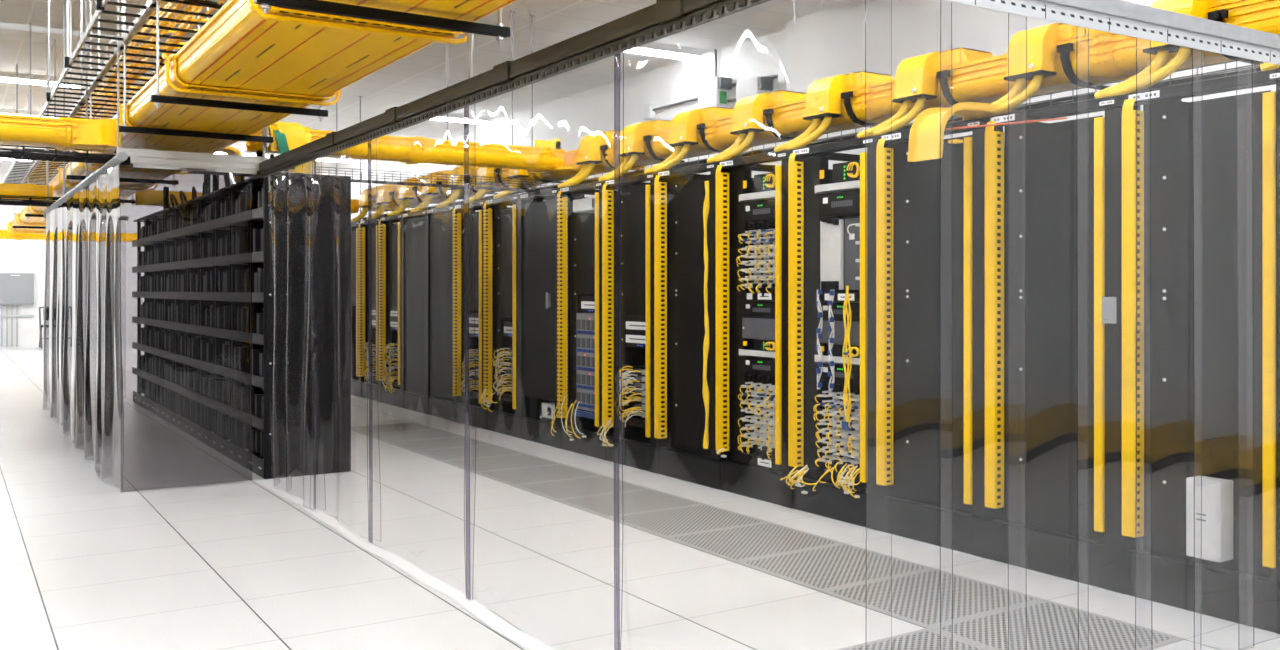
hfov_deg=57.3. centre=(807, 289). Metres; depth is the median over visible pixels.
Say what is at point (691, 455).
equipment rack
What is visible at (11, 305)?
conduit
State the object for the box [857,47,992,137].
hood
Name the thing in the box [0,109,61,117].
ceiling light
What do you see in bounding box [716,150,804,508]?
equipment rack
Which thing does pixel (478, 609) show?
floor strip
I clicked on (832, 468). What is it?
cables
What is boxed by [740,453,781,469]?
bar
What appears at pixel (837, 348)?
media converter
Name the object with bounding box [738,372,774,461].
panel
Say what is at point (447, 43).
rod
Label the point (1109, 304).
card
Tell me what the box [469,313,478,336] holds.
label holder
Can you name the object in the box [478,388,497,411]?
cables
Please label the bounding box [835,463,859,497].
cables
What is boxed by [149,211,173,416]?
shelving rack
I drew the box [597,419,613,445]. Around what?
cables
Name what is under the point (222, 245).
shelving rack
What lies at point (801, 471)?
cables
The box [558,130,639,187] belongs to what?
hood
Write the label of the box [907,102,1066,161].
chute
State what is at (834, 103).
hood
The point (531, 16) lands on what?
rod
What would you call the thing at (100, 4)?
ladder rack
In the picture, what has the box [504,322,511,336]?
label holder
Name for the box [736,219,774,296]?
panel
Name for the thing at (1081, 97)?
wire basket
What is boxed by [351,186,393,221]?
hood
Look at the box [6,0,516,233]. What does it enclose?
trough
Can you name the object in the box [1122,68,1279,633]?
equipment rack
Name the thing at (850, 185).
shelf
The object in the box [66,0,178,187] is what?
hanger
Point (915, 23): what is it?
wall
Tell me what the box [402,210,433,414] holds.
equipment rack
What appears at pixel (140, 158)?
curtain
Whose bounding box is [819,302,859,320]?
switch
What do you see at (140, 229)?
shelving rack
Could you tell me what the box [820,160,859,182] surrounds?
media converter
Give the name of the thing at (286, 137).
hood
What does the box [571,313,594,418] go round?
chassis
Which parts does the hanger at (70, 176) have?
rod, rod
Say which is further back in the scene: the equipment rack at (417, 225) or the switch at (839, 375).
the equipment rack at (417, 225)
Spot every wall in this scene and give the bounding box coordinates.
[0,172,231,346]
[320,0,1275,219]
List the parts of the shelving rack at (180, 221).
shelf, shelf, shelf, shelf, shelf, shelf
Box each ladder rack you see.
[2,0,155,183]
[22,0,212,184]
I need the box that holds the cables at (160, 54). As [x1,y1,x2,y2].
[153,52,163,73]
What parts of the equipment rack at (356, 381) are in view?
blank panel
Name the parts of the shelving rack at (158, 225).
shelf, shelf, shelf, shelf, shelf, shelf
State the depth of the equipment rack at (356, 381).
12.79 m
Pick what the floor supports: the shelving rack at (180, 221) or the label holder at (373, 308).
the shelving rack at (180, 221)
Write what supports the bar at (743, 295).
attached to the equipment rack at (761, 483)
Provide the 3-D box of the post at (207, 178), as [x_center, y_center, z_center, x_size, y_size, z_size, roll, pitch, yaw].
[-4.728,-0.846,9.078,0.070,0.229,0.070,0,0,-37]
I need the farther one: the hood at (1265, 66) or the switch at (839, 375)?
the switch at (839, 375)
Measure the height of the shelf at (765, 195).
0.042 m
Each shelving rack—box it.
[132,218,152,405]
[140,215,162,410]
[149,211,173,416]
[159,207,185,422]
[169,203,198,429]
[181,198,212,437]
[194,193,229,445]
[208,187,247,454]
[224,181,263,465]
[243,172,350,478]
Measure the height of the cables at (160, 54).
0.028 m
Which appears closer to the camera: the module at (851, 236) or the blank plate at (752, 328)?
the module at (851, 236)
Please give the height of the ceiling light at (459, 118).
0.086 m
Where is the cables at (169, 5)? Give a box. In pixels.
[26,0,224,182]
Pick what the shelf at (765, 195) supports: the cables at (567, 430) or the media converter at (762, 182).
the media converter at (762, 182)
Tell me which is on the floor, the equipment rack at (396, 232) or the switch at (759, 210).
the equipment rack at (396, 232)
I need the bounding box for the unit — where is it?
[540,402,554,418]
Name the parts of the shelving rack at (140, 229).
shelf, shelf, shelf, shelf, shelf, shelf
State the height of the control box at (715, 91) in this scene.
0.300 m
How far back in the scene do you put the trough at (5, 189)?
11.22 m
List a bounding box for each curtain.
[43,0,127,488]
[44,214,127,219]
[116,148,266,492]
[865,0,1279,649]
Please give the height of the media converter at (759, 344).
0.059 m
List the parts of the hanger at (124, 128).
rod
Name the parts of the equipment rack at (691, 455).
blank panel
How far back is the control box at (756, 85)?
10.85 m
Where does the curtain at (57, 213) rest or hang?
hanging from the ceiling
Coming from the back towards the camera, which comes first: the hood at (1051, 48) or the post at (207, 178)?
the post at (207, 178)
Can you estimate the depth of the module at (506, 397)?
9.48 m
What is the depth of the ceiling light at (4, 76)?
13.02 m
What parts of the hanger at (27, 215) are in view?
rod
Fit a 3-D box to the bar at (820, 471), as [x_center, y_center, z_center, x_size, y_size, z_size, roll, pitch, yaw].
[0.175,0.970,5.944,0.042,0.050,0.395,0,0,-37]
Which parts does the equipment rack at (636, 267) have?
blank panel, panel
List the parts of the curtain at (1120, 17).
rail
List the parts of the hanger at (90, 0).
rod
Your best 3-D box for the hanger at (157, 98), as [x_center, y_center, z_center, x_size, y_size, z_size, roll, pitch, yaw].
[-2.849,-1.650,5.812,0.810,1.540,0.044,0,0,-37]
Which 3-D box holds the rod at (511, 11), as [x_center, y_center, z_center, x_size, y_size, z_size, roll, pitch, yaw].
[-2.565,-1.740,10.011,0.037,1.360,0.037,0,0,-14]
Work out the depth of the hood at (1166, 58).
4.42 m
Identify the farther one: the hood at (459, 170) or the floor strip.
the hood at (459, 170)
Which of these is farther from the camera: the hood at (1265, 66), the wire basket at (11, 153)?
the wire basket at (11, 153)
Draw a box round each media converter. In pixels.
[743,172,774,192]
[743,339,774,350]
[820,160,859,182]
[821,344,859,356]
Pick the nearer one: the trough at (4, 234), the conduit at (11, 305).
the trough at (4, 234)
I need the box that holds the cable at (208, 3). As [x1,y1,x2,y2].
[184,0,223,8]
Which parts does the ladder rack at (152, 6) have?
hanger rod, hanger rod, hanger rod, hanger rod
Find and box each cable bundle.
[816,289,822,388]
[828,290,834,390]
[842,286,852,429]
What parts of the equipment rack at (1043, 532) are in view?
blank panel, panel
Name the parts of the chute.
tie cord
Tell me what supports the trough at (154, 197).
attached to the trough at (281, 56)
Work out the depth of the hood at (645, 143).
7.81 m
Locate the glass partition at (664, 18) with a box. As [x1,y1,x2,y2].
[257,0,891,649]
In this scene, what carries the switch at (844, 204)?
in the equipment rack at (829, 501)
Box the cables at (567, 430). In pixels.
[551,396,585,440]
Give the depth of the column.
10.09 m
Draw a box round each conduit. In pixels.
[1,305,2,346]
[6,305,7,346]
[11,305,12,346]
[16,305,17,346]
[106,37,119,57]
[644,65,786,119]
[714,49,716,76]
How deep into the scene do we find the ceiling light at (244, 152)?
20.07 m
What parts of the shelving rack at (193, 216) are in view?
shelf, shelf, shelf, shelf, shelf, shelf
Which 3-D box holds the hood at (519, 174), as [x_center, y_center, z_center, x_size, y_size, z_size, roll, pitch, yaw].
[-2.269,-0.945,9.483,0.400,0.399,0.680,0,0,-37]
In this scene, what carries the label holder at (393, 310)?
attached to the equipment rack at (396, 232)
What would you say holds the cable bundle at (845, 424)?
hanging from the equipment rack at (829, 501)
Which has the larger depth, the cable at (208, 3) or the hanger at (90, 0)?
the hanger at (90, 0)
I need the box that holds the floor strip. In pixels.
[256,479,555,649]
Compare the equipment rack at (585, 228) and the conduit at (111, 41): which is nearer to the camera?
the conduit at (111, 41)
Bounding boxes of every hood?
[269,124,310,150]
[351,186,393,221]
[366,184,414,219]
[387,176,440,215]
[410,170,467,211]
[436,166,497,207]
[465,167,528,202]
[493,169,562,198]
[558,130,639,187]
[599,120,684,180]
[644,106,733,173]
[707,90,806,162]
[774,71,892,151]
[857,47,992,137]
[962,23,1109,120]
[1094,0,1262,98]
[1260,63,1279,70]
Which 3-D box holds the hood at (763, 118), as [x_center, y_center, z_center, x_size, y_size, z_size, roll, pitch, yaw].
[-0.256,-0.945,6.796,0.400,0.399,0.665,0,0,-37]
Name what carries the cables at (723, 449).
hanging from the equipment rack at (761, 483)
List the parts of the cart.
leg, backrest, leg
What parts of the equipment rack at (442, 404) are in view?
door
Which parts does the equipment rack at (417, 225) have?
door, frame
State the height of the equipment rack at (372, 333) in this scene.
1.935 m
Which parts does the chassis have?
blade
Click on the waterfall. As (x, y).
(228, 150)
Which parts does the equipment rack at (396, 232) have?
blank panel, frame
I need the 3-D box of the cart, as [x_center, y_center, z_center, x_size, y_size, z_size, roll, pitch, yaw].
[-15.212,0.760,23.355,0.572,0.832,0.648,0,0,-37]
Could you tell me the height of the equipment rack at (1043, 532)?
1.935 m
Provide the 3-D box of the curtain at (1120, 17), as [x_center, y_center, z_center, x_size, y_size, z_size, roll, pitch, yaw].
[0.903,0.185,3.180,2.062,1.930,0.048,0,0,-35]
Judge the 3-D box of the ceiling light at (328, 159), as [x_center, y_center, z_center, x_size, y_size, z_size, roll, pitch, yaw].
[-8.729,-2.377,20.949,1.150,0.086,0.260,0,0,-37]
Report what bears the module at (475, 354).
attached to the equipment rack at (479, 420)
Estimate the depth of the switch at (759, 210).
6.55 m
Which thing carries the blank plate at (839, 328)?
attached to the equipment rack at (829, 501)
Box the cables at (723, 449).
[716,448,727,457]
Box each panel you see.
[0,273,33,304]
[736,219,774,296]
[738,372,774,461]
[813,380,859,478]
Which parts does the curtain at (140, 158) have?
rail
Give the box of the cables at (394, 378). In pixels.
[382,372,396,392]
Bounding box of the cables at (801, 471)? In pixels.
[780,465,817,493]
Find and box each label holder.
[371,306,375,327]
[390,307,397,329]
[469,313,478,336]
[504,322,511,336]
[581,296,594,312]
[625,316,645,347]
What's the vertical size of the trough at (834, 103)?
0.401 m
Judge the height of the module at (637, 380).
0.420 m
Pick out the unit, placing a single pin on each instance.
(548, 408)
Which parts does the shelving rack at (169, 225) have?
shelf, shelf, shelf, shelf, shelf, shelf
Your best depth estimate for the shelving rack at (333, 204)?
7.34 m
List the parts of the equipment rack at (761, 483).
panel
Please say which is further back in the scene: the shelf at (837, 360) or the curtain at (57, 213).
the curtain at (57, 213)
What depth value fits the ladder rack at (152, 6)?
7.65 m
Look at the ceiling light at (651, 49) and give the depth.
11.48 m
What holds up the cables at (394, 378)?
hanging from the equipment rack at (396, 232)
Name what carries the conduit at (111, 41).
on the ladder rack at (152, 6)
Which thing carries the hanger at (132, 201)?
hanging from the ceiling
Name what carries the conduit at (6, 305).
attached to the wall at (16, 256)
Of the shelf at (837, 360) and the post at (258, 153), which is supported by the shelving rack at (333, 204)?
the post at (258, 153)
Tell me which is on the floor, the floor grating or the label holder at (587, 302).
the floor grating
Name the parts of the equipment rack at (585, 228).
blank panel, panel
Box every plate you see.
[742,318,774,339]
[819,320,859,344]
[844,217,859,289]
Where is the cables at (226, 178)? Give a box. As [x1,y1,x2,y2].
[169,154,273,206]
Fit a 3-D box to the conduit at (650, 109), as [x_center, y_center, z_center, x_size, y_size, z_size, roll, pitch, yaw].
[-0.984,-1.958,11.671,0.080,0.204,2.660,0,0,-37]
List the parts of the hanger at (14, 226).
rod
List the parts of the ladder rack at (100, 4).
hanger rod, hanger rod, hanger rod, rail, hanger rod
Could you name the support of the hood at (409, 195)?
attached to the trough at (834, 103)
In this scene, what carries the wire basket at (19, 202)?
attached to the trough at (5, 189)
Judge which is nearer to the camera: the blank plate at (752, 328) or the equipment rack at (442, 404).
the blank plate at (752, 328)
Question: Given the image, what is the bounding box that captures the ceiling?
[0,0,876,183]
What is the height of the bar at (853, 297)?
0.045 m
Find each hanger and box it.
[12,147,75,229]
[25,94,99,218]
[53,59,134,205]
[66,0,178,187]
[88,0,208,165]
[118,0,272,146]
[150,0,327,121]
[254,0,509,44]
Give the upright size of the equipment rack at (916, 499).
1.935 m
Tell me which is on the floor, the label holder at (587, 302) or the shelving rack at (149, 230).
the shelving rack at (149, 230)
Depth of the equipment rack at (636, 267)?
7.81 m
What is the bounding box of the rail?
[0,315,33,316]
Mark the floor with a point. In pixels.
(86, 563)
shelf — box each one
[739,190,774,201]
[739,349,774,358]
[815,180,859,193]
[815,355,859,365]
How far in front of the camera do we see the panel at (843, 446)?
5.96 m
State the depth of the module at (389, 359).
11.83 m
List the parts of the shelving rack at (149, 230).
shelf, shelf, shelf, shelf, shelf, shelf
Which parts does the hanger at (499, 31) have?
rod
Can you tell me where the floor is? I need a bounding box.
[0,344,1279,649]
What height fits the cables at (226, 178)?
0.160 m
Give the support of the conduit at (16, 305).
attached to the wall at (16, 256)
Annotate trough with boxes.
[0,114,120,153]
[0,183,52,201]
[0,230,136,241]
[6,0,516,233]
[135,190,359,213]
[246,126,576,174]
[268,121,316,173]
[351,0,1279,221]
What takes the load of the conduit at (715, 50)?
attached to the wall at (915, 23)
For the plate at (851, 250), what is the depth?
5.93 m
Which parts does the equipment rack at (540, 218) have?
door, handle, panel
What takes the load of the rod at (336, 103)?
hanging from the ceiling
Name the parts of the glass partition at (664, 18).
hanger rod, hanger rod, rail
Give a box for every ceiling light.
[0,72,84,87]
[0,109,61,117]
[0,158,30,160]
[214,150,270,156]
[316,157,361,162]
[430,113,490,124]
[625,43,702,60]
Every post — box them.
[163,187,168,209]
[204,174,210,194]
[212,175,218,191]
[256,151,262,175]
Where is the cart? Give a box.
[39,306,71,348]
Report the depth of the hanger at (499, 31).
3.89 m
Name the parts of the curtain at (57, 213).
hanger rod, hanger rod, rail, hanger rod, hanger rod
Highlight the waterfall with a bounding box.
[218,146,241,182]
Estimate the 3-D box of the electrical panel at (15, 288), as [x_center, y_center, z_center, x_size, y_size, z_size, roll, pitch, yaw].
[-16.399,-0.015,23.847,0.650,0.650,0.165,0,0,-37]
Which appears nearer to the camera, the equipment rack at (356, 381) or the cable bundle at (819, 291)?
the cable bundle at (819, 291)
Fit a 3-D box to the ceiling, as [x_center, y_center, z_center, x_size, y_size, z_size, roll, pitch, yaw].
[-6.845,-2.470,10.178,11.650,0.100,33.900,0,0,-37]
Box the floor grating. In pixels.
[351,422,1183,649]
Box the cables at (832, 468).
[813,466,839,490]
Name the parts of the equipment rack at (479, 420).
blank panel, panel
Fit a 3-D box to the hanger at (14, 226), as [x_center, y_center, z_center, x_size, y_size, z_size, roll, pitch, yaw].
[-11.323,-1.649,17.132,0.810,1.542,0.044,0,0,-37]
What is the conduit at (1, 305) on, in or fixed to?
attached to the wall at (16, 256)
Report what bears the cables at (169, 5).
on the ladder rack at (152, 6)
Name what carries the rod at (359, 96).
hanging from the ceiling
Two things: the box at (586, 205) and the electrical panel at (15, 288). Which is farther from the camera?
the electrical panel at (15, 288)
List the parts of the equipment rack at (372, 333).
blank panel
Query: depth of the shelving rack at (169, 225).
10.41 m
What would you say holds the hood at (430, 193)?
attached to the trough at (834, 103)
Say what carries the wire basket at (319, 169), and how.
on the equipment rack at (540, 218)
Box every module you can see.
[364,342,377,382]
[384,342,399,387]
[461,348,478,398]
[493,347,511,401]
[614,365,645,427]
[847,223,859,279]
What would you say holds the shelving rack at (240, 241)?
on the floor
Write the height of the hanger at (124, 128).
1.540 m
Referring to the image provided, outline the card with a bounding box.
[1102,297,1116,323]
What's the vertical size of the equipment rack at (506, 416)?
1.935 m
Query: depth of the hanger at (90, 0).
8.18 m
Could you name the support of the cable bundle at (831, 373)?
hanging from the equipment rack at (829, 501)
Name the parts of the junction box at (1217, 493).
rating plate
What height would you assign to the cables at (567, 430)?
0.313 m
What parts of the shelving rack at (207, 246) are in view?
shelf, shelf, shelf, shelf, shelf, shelf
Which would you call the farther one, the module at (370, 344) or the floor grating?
the module at (370, 344)
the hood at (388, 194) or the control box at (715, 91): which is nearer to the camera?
the control box at (715, 91)
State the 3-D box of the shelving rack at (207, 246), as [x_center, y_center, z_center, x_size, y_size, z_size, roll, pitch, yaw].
[-4.498,0.225,9.097,0.521,1.910,0.624,0,0,-37]
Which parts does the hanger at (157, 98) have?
rod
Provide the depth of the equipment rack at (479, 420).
10.16 m
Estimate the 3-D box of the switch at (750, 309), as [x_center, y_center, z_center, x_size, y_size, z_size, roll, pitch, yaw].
[-0.083,0.112,6.663,0.453,0.095,0.395,0,0,-37]
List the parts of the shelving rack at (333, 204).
shelf, shelf, shelf, shelf, shelf, shelf, frame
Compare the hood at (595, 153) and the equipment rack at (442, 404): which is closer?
the hood at (595, 153)
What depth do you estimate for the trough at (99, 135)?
6.92 m
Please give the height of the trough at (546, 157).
0.242 m
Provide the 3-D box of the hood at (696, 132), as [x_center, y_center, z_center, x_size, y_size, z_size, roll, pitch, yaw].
[-0.706,-0.944,7.395,0.402,0.401,0.702,0,0,-37]
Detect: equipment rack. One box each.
[351,221,366,396]
[358,218,397,402]
[378,214,407,407]
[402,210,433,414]
[427,205,478,421]
[452,200,511,429]
[483,194,529,438]
[520,188,585,448]
[557,180,615,460]
[602,172,668,473]
[654,162,753,489]
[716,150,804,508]
[788,135,893,530]
[876,117,1003,558]
[985,94,1142,594]
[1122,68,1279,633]
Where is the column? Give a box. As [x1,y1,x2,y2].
[787,8,842,168]
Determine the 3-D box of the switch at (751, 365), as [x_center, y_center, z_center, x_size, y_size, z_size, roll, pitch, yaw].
[-0.083,0.437,6.663,0.453,0.105,0.395,0,0,-37]
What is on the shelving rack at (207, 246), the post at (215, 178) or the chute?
the post at (215, 178)
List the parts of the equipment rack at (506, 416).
blank panel, panel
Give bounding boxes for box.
[573,197,594,212]
[698,77,731,108]
[736,76,771,102]
[1186,476,1232,562]
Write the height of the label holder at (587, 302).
0.120 m
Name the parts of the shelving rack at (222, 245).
shelf, shelf, shelf, shelf, shelf, shelf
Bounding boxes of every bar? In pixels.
[740,292,774,300]
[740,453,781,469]
[816,293,859,301]
[816,468,865,487]
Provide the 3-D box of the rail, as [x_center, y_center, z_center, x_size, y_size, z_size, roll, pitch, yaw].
[-16.413,0.540,23.875,0.640,0.040,0.016,0,0,-37]
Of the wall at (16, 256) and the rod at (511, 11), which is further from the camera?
the wall at (16, 256)
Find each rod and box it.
[336,103,336,174]
[359,96,361,220]
[447,43,447,165]
[510,10,514,144]
[530,15,533,146]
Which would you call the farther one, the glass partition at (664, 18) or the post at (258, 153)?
the post at (258, 153)
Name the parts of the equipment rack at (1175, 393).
blank panel, panel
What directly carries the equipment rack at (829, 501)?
on the floor
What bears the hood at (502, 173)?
attached to the trough at (834, 103)
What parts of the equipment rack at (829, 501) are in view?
cover strip, cover strip, cover strip, panel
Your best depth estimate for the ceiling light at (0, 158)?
20.70 m
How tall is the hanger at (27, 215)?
1.542 m
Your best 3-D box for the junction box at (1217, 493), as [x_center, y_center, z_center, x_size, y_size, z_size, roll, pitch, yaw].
[1.444,0.827,4.184,0.095,0.285,0.165,0,0,-37]
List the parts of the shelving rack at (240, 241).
shelf, shelf, shelf, shelf, shelf, shelf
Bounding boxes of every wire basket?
[0,144,132,164]
[0,195,106,208]
[188,166,544,191]
[361,58,1262,220]
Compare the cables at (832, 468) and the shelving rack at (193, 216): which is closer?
the cables at (832, 468)
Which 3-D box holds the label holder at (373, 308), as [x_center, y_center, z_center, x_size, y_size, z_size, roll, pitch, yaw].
[-4.613,0.295,12.341,0.035,0.230,0.315,0,0,-37]
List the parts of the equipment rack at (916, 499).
blank panel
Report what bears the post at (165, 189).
on the shelving rack at (158, 225)
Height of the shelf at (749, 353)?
0.038 m
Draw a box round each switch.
[742,199,774,222]
[742,301,774,317]
[742,356,774,376]
[819,189,859,217]
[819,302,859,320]
[819,363,859,386]

